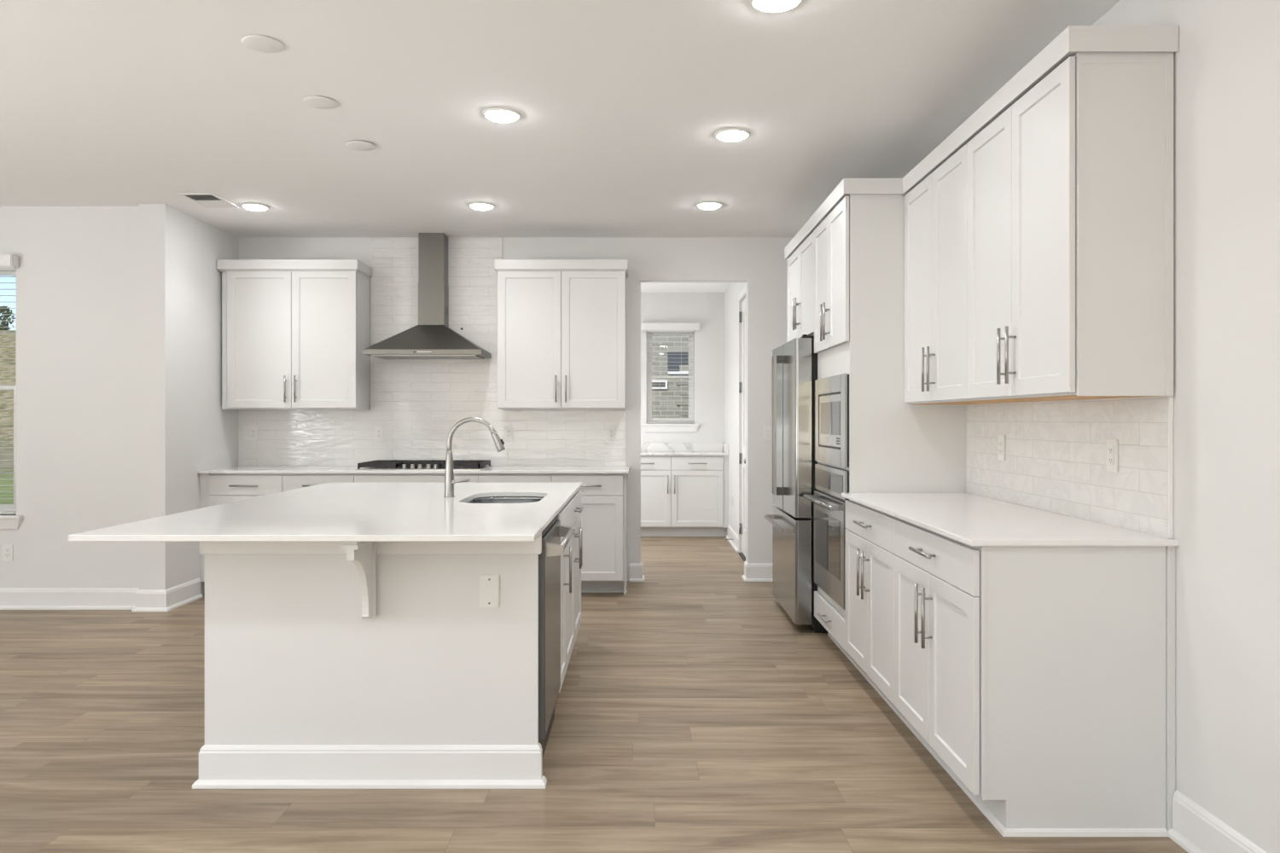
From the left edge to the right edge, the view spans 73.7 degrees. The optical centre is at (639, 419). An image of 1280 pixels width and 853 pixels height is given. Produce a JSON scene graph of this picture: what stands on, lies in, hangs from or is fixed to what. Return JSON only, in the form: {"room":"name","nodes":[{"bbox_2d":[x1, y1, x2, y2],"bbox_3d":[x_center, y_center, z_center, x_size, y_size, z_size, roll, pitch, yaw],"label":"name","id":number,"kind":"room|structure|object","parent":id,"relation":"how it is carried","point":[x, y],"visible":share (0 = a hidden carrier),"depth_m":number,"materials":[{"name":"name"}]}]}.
{"room":"kitchen","nodes":[
{"label":"kitchen","id":0,"kind":"room"},
{"bbox_2d":[0,206,138,587],"bbox_3d":[-4.795,-0.080,5.905,2.810,2.750,0.150,0,0,0],"label":"wall","id":1,"kind":"structure","parent":0,"point":[77,273],"depth_m":5.83,"materials":[{"name":"white paint"}]},
{"bbox_2d":[2,544,13,561],"bbox_3d":[-4.315,0.910,5.825,0.070,0.116,0.009,0,0,0],"label":"wall outlet","id":2,"kind":"object","parent":1,"relation":"attached to","point":[8,549],"visible":1,"depth_m":5.82,"materials":[{"name":"white plastic"}]},
{"bbox_2d":[5,547,10,552],"bbox_3d":[-4.315,0.892,5.822,0.033,0.031,0.003,0,0,0],"label":"socket","id":3,"kind":"object","parent":2,"relation":"attached to","point":[7,549],"depth_m":5.82,"materials":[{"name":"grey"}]},
{"bbox_2d":[5,552,10,557],"bbox_3d":[-4.315,0.927,5.822,0.033,0.031,0.003,0,0,0],"label":"socket","id":4,"kind":"object","parent":2,"relation":"attached to","point":[7,555],"depth_m":5.82,"materials":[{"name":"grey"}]},
{"bbox_2d":[0,271,23,529],"bbox_3d":[-4.718,-0.158,5.869,1.015,1.815,0.167,0,0,0],"label":"window","id":5,"kind":"structure","parent":1,"relation":"in","point":[8,521],"depth_m":5.89,"materials":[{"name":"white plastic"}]},
{"bbox_2d":[0,254,18,514],"bbox_3d":[-4.720,-0.232,5.821,0.960,1.766,0.131,0,0,0],"label":"window blind","id":6,"kind":"object","parent":5,"relation":"attached to","point":[8,262],"visible":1,"depth_m":5.84,"materials":[{"name":"white paint"}]},
{"bbox_2d":[0,577,203,611],"bbox_3d":[-4.690,1.224,5.975,3.020,0.142,0.470,0,0,0],"label":"baseboard","id":7,"kind":"structure","parent":1,"relation":"attached to","point":[133,599],"depth_m":5.82,"materials":[{"name":"white paint"}]},
{"bbox_2d":[138,203,238,595],"bbox_3d":[-3.300,-0.080,6.363,0.180,2.750,1.186,0,0,0],"label":"wall","id":8,"kind":"structure","parent":0,"point":[184,430],"depth_m":5.91,"materials":[{"name":"white paint"}]},
{"bbox_2d":[238,237,793,581],"bbox_3d":[-0.771,-0.080,6.891,4.878,2.750,0.130,0,0,0],"label":"wall","id":9,"kind":"structure","parent":0,"point":[759,263],"depth_m":6.83,"materials":[{"name":"white paint"}]},
{"bbox_2d":[216,259,372,409],"bbox_3d":[-2.671,-0.643,6.634,1.064,1.133,0.381,0,0,0],"label":"upper cabinet","id":10,"kind":"object","parent":9,"relation":"attached to","point":[295,333],"visible":1,"depth_m":6.49,"materials":[{"name":"white paint"}]},
{"bbox_2d":[362,232,491,359],"bbox_3d":[-1.630,-0.966,6.598,0.886,0.977,0.436,0,0,0],"label":"range hood","id":11,"kind":"object","parent":9,"relation":"attached to","point":[433,338],"visible":1,"depth_m":6.64,"materials":[{"name":"silver metal"}]},
{"bbox_2d":[238,409,626,465],"bbox_3d":[-1.661,0.149,6.821,3.097,0.448,0.009,0,0,0],"label":"tile backsplash","id":12,"kind":"structure","parent":9,"relation":"attached to","point":[285,437],"depth_m":6.82,"materials":[{"name":"white tile"}]},
{"bbox_2d":[243,426,257,441],"bbox_3d":[-3.108,0.113,6.810,0.116,0.116,0.012,0,0,0],"label":"wall outlet","id":13,"kind":"object","parent":12,"relation":"attached to","point":[250,433],"visible":1,"depth_m":6.81,"materials":[{"name":"white plastic"}]},
{"bbox_2d":[374,426,383,441],"bbox_3d":[-2.083,0.113,6.811,0.070,0.116,0.009,0,0,0],"label":"wall outlet","id":14,"kind":"object","parent":12,"relation":"attached to","point":[378,430],"visible":1,"depth_m":6.81,"materials":[{"name":"white plastic"}]},
{"bbox_2d":[504,426,512,441],"bbox_3d":[-1.048,0.113,6.811,0.070,0.116,0.009,0,0,0],"label":"wall outlet","id":15,"kind":"object","parent":12,"relation":"attached to","point":[508,430],"visible":1,"depth_m":6.81,"materials":[{"name":"white plastic"}]},
{"bbox_2d":[606,426,616,441],"bbox_3d":[-0.228,0.113,6.811,0.070,0.116,0.009,0,0,0],"label":"wall outlet","id":16,"kind":"object","parent":12,"relation":"attached to","point":[611,431],"visible":1,"depth_m":6.81,"materials":[{"name":"white plastic"}]},
{"bbox_2d":[371,237,502,409],"bbox_3d":[-1.625,-0.765,6.821,1.050,1.378,0.009,0,0,0],"label":"tile backsplash","id":17,"kind":"structure","parent":9,"relation":"attached to","point":[396,384],"depth_m":6.82,"materials":[{"name":"white tile"}]},
{"bbox_2d":[494,259,628,409],"bbox_3d":[-0.599,-0.643,6.634,1.010,1.133,0.381,0,0,0],"label":"upper cabinet","id":18,"kind":"object","parent":9,"relation":"attached to","point":[561,323],"visible":1,"depth_m":6.49,"materials":[{"name":"white paint"}]},
{"bbox_2d":[628,561,644,581],"bbox_3d":[-0.781,1.224,6.891,1.637,0.142,0.190,0,0,0],"label":"baseboard","id":19,"kind":"structure","parent":9,"relation":"attached to","point":[636,569],"depth_m":6.81,"materials":[{"name":"white paint"}]},
{"bbox_2d":[741,561,772,581],"bbox_3d":[1.250,1.224,6.891,0.835,0.142,0.190,0,0,0],"label":"baseboard","id":20,"kind":"structure","parent":9,"relation":"attached to","point":[753,572],"depth_m":6.81,"materials":[{"name":"white paint"}]},
{"bbox_2d":[763,425,771,440],"bbox_3d":[1.022,0.110,6.820,0.070,0.116,0.012,0,0,0],"label":"light switch","id":21,"kind":"object","parent":9,"relation":"attached to","point":[767,429],"visible":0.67,"depth_m":6.82,"materials":[{"name":"white plastic"}]},
{"bbox_2d":[0,0,1120,292],"bbox_3d":[-2.266,-1.507,3.150,8.168,0.136,13.600,0,0,0],"label":"ceiling","id":22,"kind":"structure","parent":0,"point":[621,104],"depth_m":3.95,"materials":[{"name":"white paint"}]},
{"bbox_2d":[178,192,238,208],"bbox_3d":[-2.855,-1.450,5.660,0.230,0.010,0.360,0,0,0],"label":"ceiling vent","id":23,"kind":"object","parent":22,"relation":"in","point":[206,200],"visible":1,"depth_m":5.65,"materials":[{"name":"white plastic"}]},
{"bbox_2d":[239,203,269,210],"bbox_3d":[-2.625,-1.442,5.820,0.186,0.025,0.186,0,0,0],"label":"recessed light","id":24,"kind":"object","parent":22,"relation":"in","point":[253,206],"visible":1,"depth_m":5.78,"materials":[{"name":"white plastic"}]},
{"bbox_2d":[467,202,494,209],"bbox_3d":[-1.078,-1.442,5.800,0.186,0.025,0.186,0,0,0],"label":"recessed light","id":25,"kind":"object","parent":22,"relation":"in","point":[477,206],"visible":1,"depth_m":5.76,"materials":[{"name":"white plastic"}]},
{"bbox_2d":[482,107,521,122],"bbox_3d":[-0.659,-1.442,4.070,0.186,0.025,0.186,0,0,0],"label":"recessed light","id":26,"kind":"object","parent":22,"relation":"in","point":[496,114],"visible":1,"depth_m":4.03,"materials":[{"name":"white plastic"}]},
{"bbox_2d":[695,201,722,209],"bbox_3d":[0.468,-1.442,5.780,0.186,0.025,0.186,0,0,0],"label":"recessed light","id":27,"kind":"object","parent":22,"relation":"in","point":[704,205],"visible":1,"depth_m":5.74,"materials":[{"name":"white plastic"}]},
{"bbox_2d":[714,128,750,141],"bbox_3d":[0.470,-1.442,4.350,0.186,0.025,0.186,0,0,0],"label":"recessed light","id":28,"kind":"object","parent":22,"relation":"in","point":[728,134],"visible":1,"depth_m":4.31,"materials":[{"name":"white plastic"}]},
{"bbox_2d":[749,0,802,13],"bbox_3d":[0.472,-1.442,2.950,0.186,0.025,0.186,0,0,0],"label":"recessed light","id":29,"kind":"object","parent":22,"relation":"in","point":[765,6],"visible":1,"depth_m":2.96,"materials":[{"name":"white plastic"}]},
{"bbox_2d":[0,536,1188,852],"bbox_3d":[-2.266,1.355,3.150,8.168,0.120,13.600,0,0,0],"label":"floor","id":30,"kind":"structure","parent":0,"point":[693,714],"depth_m":3.22,"materials":[{"name":"wood"}]},
{"bbox_2d":[199,473,283,581],"bbox_3d":[-2.906,0.844,6.499,0.605,0.902,0.651,0,0,0],"label":"base cabinet","id":31,"kind":"object","parent":30,"relation":"on","point":[224,488],"depth_m":6.21,"materials":[{"name":"white paint"}]},
{"bbox_2d":[282,473,354,491],"bbox_3d":[-2.344,0.844,6.499,0.520,0.902,0.651,0,0,0],"label":"base cabinet","id":32,"kind":"object","parent":30,"relation":"on","point":[290,481],"visible":0.22,"depth_m":6.21,"materials":[{"name":"white paint"}]},
{"bbox_2d":[192,532,546,789],"bbox_3d":[-0.952,0.844,3.982,1.239,0.902,1.985,0,0,0],"label":"kitchen island","id":33,"kind":"object","parent":30,"relation":"on","point":[437,689],"visible":0.75,"depth_m":3.02,"materials":[{"name":"white paint"}]},
{"bbox_2d":[68,482,581,541],"bbox_3d":[-1.087,0.383,3.879,1.495,0.021,2.282,0,0,0],"label":"island countertop","id":34,"kind":"structure","parent":33,"relation":"on","point":[326,512],"depth_m":3.26,"materials":[{"name":"white stone"}]},
{"bbox_2d":[443,417,505,497],"bbox_3d":[-0.793,0.181,4.089,0.291,0.383,0.050,0,0,0],"label":"kitchen faucet","id":35,"kind":"object","parent":34,"relation":"on","point":[450,482],"visible":1,"depth_m":4.08,"materials":[{"name":"silver metal"}]},
{"bbox_2d":[465,496,543,503],"bbox_3d":[-0.639,0.494,4.062,0.409,0.201,0.619,0,0,0],"label":"undermount sink","id":36,"kind":"object","parent":34,"relation":"in","point":[486,499],"visible":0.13,"depth_m":4.35,"materials":[{"name":"silver metal"}]},
{"bbox_2d":[340,541,376,618],"bbox_3d":[-0.951,0.544,2.905,0.058,0.302,0.230,0,0,0],"label":"corbel","id":37,"kind":"object","parent":33,"relation":"attached to","point":[363,555],"visible":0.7,"depth_m":2.95,"materials":[{"name":"white paint"}]},
{"bbox_2d":[479,575,499,607],"bbox_3d":[-0.532,0.608,3.015,0.070,0.116,0.008,0,0,0],"label":"blank plate","id":38,"kind":"object","parent":33,"relation":"attached to","point":[489,584],"visible":1,"depth_m":3.01,"materials":[{"name":"white plastic"}]},
{"bbox_2d":[354,473,478,482],"bbox_3d":[-1.631,0.844,6.499,0.906,0.902,0.651,0,0,0],"label":"base cabinet","id":39,"kind":"object","parent":30,"relation":"on","point":[358,478],"visible":0.04,"depth_m":6.21,"materials":[{"name":"white paint"}]},
{"bbox_2d":[197,465,629,473],"bbox_3d":[-1.645,0.383,6.505,3.127,0.020,0.640,0,0,0],"label":"countertop","id":40,"kind":"structure","parent":39,"relation":"on","point":[238,469],"depth_m":6.22,"materials":[{"name":"white stone"}]},
{"bbox_2d":[354,459,492,470],"bbox_3d":[-1.630,0.347,6.515,0.924,0.052,0.500,0,0,0],"label":"gas cooktop","id":41,"kind":"object","parent":40,"relation":"in","point":[378,464],"visible":0.95,"depth_m":6.33,"materials":[{"name":"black metal"}]},
{"bbox_2d":[478,473,552,482],"bbox_3d":[-0.911,0.844,6.499,0.533,0.902,0.651,0,0,0],"label":"base cabinet","id":42,"kind":"object","parent":30,"relation":"on","point":[483,478],"visible":0.04,"depth_m":6.21,"materials":[{"name":"white paint"}]},
{"bbox_2d":[538,513,575,756],"bbox_3d":[-0.618,0.836,3.353,0.684,0.878,0.608,0,0,0],"label":"dishwasher","id":43,"kind":"object","parent":30,"relation":"on","point":[552,548],"visible":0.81,"depth_m":3.19,"materials":[{"name":"silver metal"}]},
{"bbox_2d":[557,507,571,692],"bbox_3d":[-0.640,0.853,3.822,0.671,0.884,0.320,0,0,0],"label":"base cabinet","id":44,"kind":"object","parent":30,"relation":"on","point":[562,514],"visible":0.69,"depth_m":3.88,"materials":[{"name":"white paint"}]},
{"bbox_2d":[563,489,583,669],"bbox_3d":[-0.640,0.853,4.479,0.671,0.884,0.991,0,0,0],"label":"base cabinet","id":45,"kind":"object","parent":30,"relation":"on","point":[574,509],"visible":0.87,"depth_m":4.44,"materials":[{"name":"white paint"}]},
{"bbox_2d":[551,473,627,594],"bbox_3d":[-0.375,0.844,6.499,0.540,0.902,0.651,0,0,0],"label":"base cabinet","id":46,"kind":"object","parent":30,"relation":"on","point":[602,494],"depth_m":6.22,"materials":[{"name":"white paint"}]},
{"bbox_2d":[581,589,623,593],"bbox_3d":[-1.620,1.286,6.382,3.040,0.018,0.014,0,0,0],"label":"trim","id":47,"kind":"structure","parent":46,"relation":"attached to","point":[582,590],"depth_m":6.38,"materials":[{"name":"white paint"}]},
{"bbox_2d":[640,455,670,536],"bbox_3d":[0.054,0.844,9.544,0.573,0.902,0.510,0,0,0],"label":"base cabinet","id":48,"kind":"object","parent":30,"relation":"on","point":[655,470],"visible":0.71,"depth_m":9.34,"materials":[{"name":"white paint"}]},
{"bbox_2d":[640,452,728,455],"bbox_3d":[0.364,0.383,9.552,1.209,0.020,0.494,0,0,0],"label":"countertop","id":49,"kind":"structure","parent":48,"relation":"on","point":[642,453],"depth_m":9.31,"materials":[{"name":"grey stone"}]},
{"bbox_2d":[640,442,728,453],"bbox_3d":[0.364,0.321,9.552,1.209,0.103,0.494,0,0,0],"label":"backsplash","id":50,"kind":"structure","parent":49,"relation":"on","point":[645,447],"depth_m":9.78,"materials":[{"name":"grey stone"}]},
{"bbox_2d":[670,455,728,536],"bbox_3d":[0.655,0.844,9.544,0.628,0.902,0.510,0,0,0],"label":"base cabinet","id":51,"kind":"object","parent":30,"relation":"on","point":[696,481],"depth_m":9.34,"materials":[{"name":"white paint"}]},
{"bbox_2d":[764,334,828,633],"bbox_3d":[1.255,0.389,5.603,0.766,1.812,0.905,0,0,0],"label":"refrigerator","id":52,"kind":"object","parent":30,"relation":"on","point":[794,363],"visible":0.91,"depth_m":5.22,"materials":[{"name":"silver metal"}]},
{"bbox_2d":[845,500,899,704],"bbox_3d":[1.335,0.844,3.921,0.660,0.902,0.835,0,0,0],"label":"base cabinet","id":53,"kind":"object","parent":30,"relation":"on","point":[869,532],"visible":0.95,"depth_m":3.86,"materials":[{"name":"white paint"}]},
{"bbox_2d":[814,194,965,651],"bbox_3d":[1.336,0.075,4.736,0.659,2.440,0.793,0,0,0],"label":"tall cabinet","id":54,"kind":"object","parent":30,"relation":"on","point":[896,445],"visible":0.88,"depth_m":4.34,"materials":[{"name":"white paint"}]},
{"bbox_2d":[787,231,814,342],"bbox_3d":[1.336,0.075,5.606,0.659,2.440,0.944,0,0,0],"label":"upper cabinet","id":55,"kind":"object","parent":54,"relation":"attached to","point":[800,264],"visible":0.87,"depth_m":5.54,"materials":[{"name":"white paint"}]},
{"bbox_2d":[802,463,849,610],"bbox_3d":[1.271,0.623,4.735,0.594,0.715,0.756,0,0,0],"label":"wall oven","id":56,"kind":"object","parent":54,"relation":"in","point":[830,482],"visible":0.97,"depth_m":4.65,"materials":[{"name":"silver metal"}]},
{"bbox_2d":[814,373,849,468],"bbox_3d":[1.268,0.007,4.735,0.441,0.485,0.756,0,0,0],"label":"microwave","id":57,"kind":"object","parent":54,"relation":"in","point":[832,392],"visible":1,"depth_m":4.65,"materials":[{"name":"silver metal"}]},
{"bbox_2d":[894,518,1175,831],"bbox_3d":[1.336,0.844,3.079,0.662,0.902,0.849,0,0,0],"label":"base cabinet","id":58,"kind":"object","parent":30,"relation":"on","point":[938,577],"depth_m":2.66,"materials":[{"name":"white paint"}]},
{"bbox_2d":[827,633,1168,837],"bbox_3d":[1.382,1.285,3.883,0.512,0.020,2.474,0,0,0],"label":"trim","id":59,"kind":"structure","parent":58,"relation":"attached to","point":[1004,832],"depth_m":2.66,"materials":[{"name":"white paint"}]},
{"bbox_2d":[841,493,1180,546],"bbox_3d":[1.351,0.383,3.487,0.658,0.020,1.700,0,0,0],"label":"countertop","id":60,"kind":"structure","parent":58,"relation":"on","point":[971,520],"depth_m":3.08,"materials":[{"name":"white stone"}]},
{"bbox_2d":[640,292,724,442],"bbox_3d":[-0.315,-0.080,9.875,2.830,2.750,0.150,0,0,0],"label":"wall","id":61,"kind":"structure","parent":0,"point":[707,309],"depth_m":9.80,"materials":[{"name":"white paint"}]},
{"bbox_2d":[641,332,699,431],"bbox_3d":[0.350,-0.453,9.838,0.660,1.195,0.167,0,0,0],"label":"window","id":62,"kind":"structure","parent":61,"relation":"in","point":[648,427],"depth_m":9.86,"materials":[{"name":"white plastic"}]},
{"bbox_2d":[641,322,699,423],"bbox_3d":[0.350,-0.527,9.790,0.670,1.146,0.131,0,0,0],"label":"window blind","id":63,"kind":"object","parent":62,"relation":"attached to","point":[649,327],"visible":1,"depth_m":9.80,"materials":[{"name":"white paint"}]},
{"bbox_2d":[724,282,745,535],"bbox_3d":[1.035,-0.080,8.378,0.130,2.750,2.844,0,0,0],"label":"wall","id":64,"kind":"structure","parent":0,"point":[731,293],"depth_m":9.02,"materials":[{"name":"white paint"}]},
{"bbox_2d":[726,524,738,552],"bbox_3d":[0.955,1.224,8.822,0.030,0.142,1.015,0,0,0],"label":"baseboard","id":65,"kind":"structure","parent":64,"relation":"attached to","point":[731,534],"depth_m":8.77,"materials":[{"name":"white paint"}]},
{"bbox_2d":[738,285,745,561],"bbox_3d":[1.001,0.040,7.830,0.178,2.510,0.960,0,0,0],"label":"door","id":66,"kind":"structure","parent":64,"relation":"in","point":[741,304],"depth_m":8.20,"materials":[{"name":"white paint"}]},
{"bbox_2d":[1092,0,1279,852],"bbox_3d":[1.743,-0.080,1.653,0.150,2.750,10.606,0,0,0],"label":"wall","id":67,"kind":"structure","parent":0,"point":[1226,396],"depth_m":2.43,"materials":[{"name":"white paint"}]},
{"bbox_2d":[904,143,1041,404],"bbox_3d":[1.486,-0.610,3.921,0.362,1.071,0.835,0,0,0],"label":"upper cabinet","id":68,"kind":"object","parent":67,"relation":"attached to","point":[936,209],"visible":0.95,"depth_m":3.86,"materials":[{"name":"white paint"}]},
{"bbox_2d":[965,395,1169,538],"bbox_3d":[1.663,0.149,3.508,0.009,0.448,1.656,0,0,0],"label":"tile backsplash","id":69,"kind":"structure","parent":67,"relation":"attached to","point":[1056,460],"depth_m":3.24,"materials":[{"name":"tile"}]},
{"bbox_2d":[998,435,1005,460],"bbox_3d":[1.653,0.130,3.905,0.009,0.116,0.070,0,0,0],"label":"wall outlet","id":70,"kind":"object","parent":69,"relation":"attached to","point":[1001,438],"visible":1,"depth_m":3.90,"materials":[{"name":"white plastic"}]},
{"bbox_2d":[999,440,1002,447],"bbox_3d":[1.651,0.113,3.905,0.003,0.031,0.033,0,0,0],"label":"socket","id":71,"kind":"object","parent":70,"relation":"attached to","point":[1000,441],"depth_m":3.90,"materials":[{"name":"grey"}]},
{"bbox_2d":[999,448,1002,454],"bbox_3d":[1.651,0.147,3.905,0.003,0.031,0.033,0,0,0],"label":"socket","id":72,"kind":"object","parent":70,"relation":"attached to","point":[1000,449],"depth_m":3.90,"materials":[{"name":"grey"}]},
{"bbox_2d":[1106,438,1118,472],"bbox_3d":[1.653,0.127,2.990,0.009,0.116,0.070,0,0,0],"label":"wall outlet","id":73,"kind":"object","parent":69,"relation":"attached to","point":[1112,445],"visible":1,"depth_m":2.98,"materials":[{"name":"white plastic"}]},
{"bbox_2d":[1108,446,1113,454],"bbox_3d":[1.651,0.110,2.990,0.003,0.031,0.033,0,0,0],"label":"socket","id":74,"kind":"object","parent":73,"relation":"attached to","point":[1110,448],"depth_m":2.99,"materials":[{"name":"grey plastic"}]},
{"bbox_2d":[1108,455,1113,465],"bbox_3d":[1.651,0.144,2.990,0.003,0.031,0.033,0,0,0],"label":"socket","id":75,"kind":"object","parent":73,"relation":"attached to","point":[1110,457],"depth_m":2.99,"materials":[{"name":"grey plastic"}]},
{"bbox_2d":[967,52,1173,401],"bbox_3d":[1.486,-0.609,3.079,0.362,1.072,0.848,0,0,0],"label":"upper cabinet","id":76,"kind":"object","parent":67,"relation":"attached to","point":[1022,165],"depth_m":2.67,"materials":[{"name":"white paint"}]},
{"bbox_2d":[784,25,1179,259],"bbox_3d":[1.347,-1.178,4.359,0.638,0.078,3.442,0,0,0],"label":"crown molding","id":77,"kind":"structure","parent":76,"relation":"attached to","point":[1073,39],"depth_m":3.04,"materials":[{"name":"white paint"}]},
{"bbox_2d":[1168,395,1173,538],"bbox_3d":[1.662,0.150,2.673,0.010,0.445,0.014,0,0,0],"label":"trim","id":78,"kind":"structure","parent":67,"relation":"attached to","point":[1170,398],"depth_m":2.67,"materials":[{"name":"white paint"}]},
{"bbox_2d":[1168,791,1267,852],"bbox_3d":[1.653,1.224,-0.424,0.030,0.142,6.152,0,0,0],"label":"baseboard","id":79,"kind":"structure","parent":67,"relation":"attached to","point":[1194,829],"depth_m":2.52,"materials":[{"name":"white paint"}]},
{"label":"outside","id":80,"kind":"structure","parent":0,"visible":0},
{"bbox_2d":[0,330,15,504],"bbox_3d":[-52.500,-3.030,53.700,115.000,9.350,95.000,0,0,0],"label":"lawn","id":81,"kind":"structure","parent":80,"point":[6,404],"depth_m":49.70,"materials":[{"name":"green plant"}]},
{"bbox_2d":[0,305,15,330],"bbox_3d":[-52.217,-7.853,69.969,1.737,2.908,1.761,0,0,-16],"label":"tree","id":82,"kind":"object","parent":81,"relation":"on","point":[2,323],"visible":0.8,"depth_m":69.90,"materials":[{"name":"green plant"}]},
{"bbox_2d":[651,334,688,418],"bbox_3d":[0.400,-1.830,15.500,6.600,6.950,5.800,0,0,0],"label":"brick house","id":83,"kind":"structure","parent":81,"relation":"on","point":[660,363],"depth_m":13.00,"materials":[{"name":"beige brick"}]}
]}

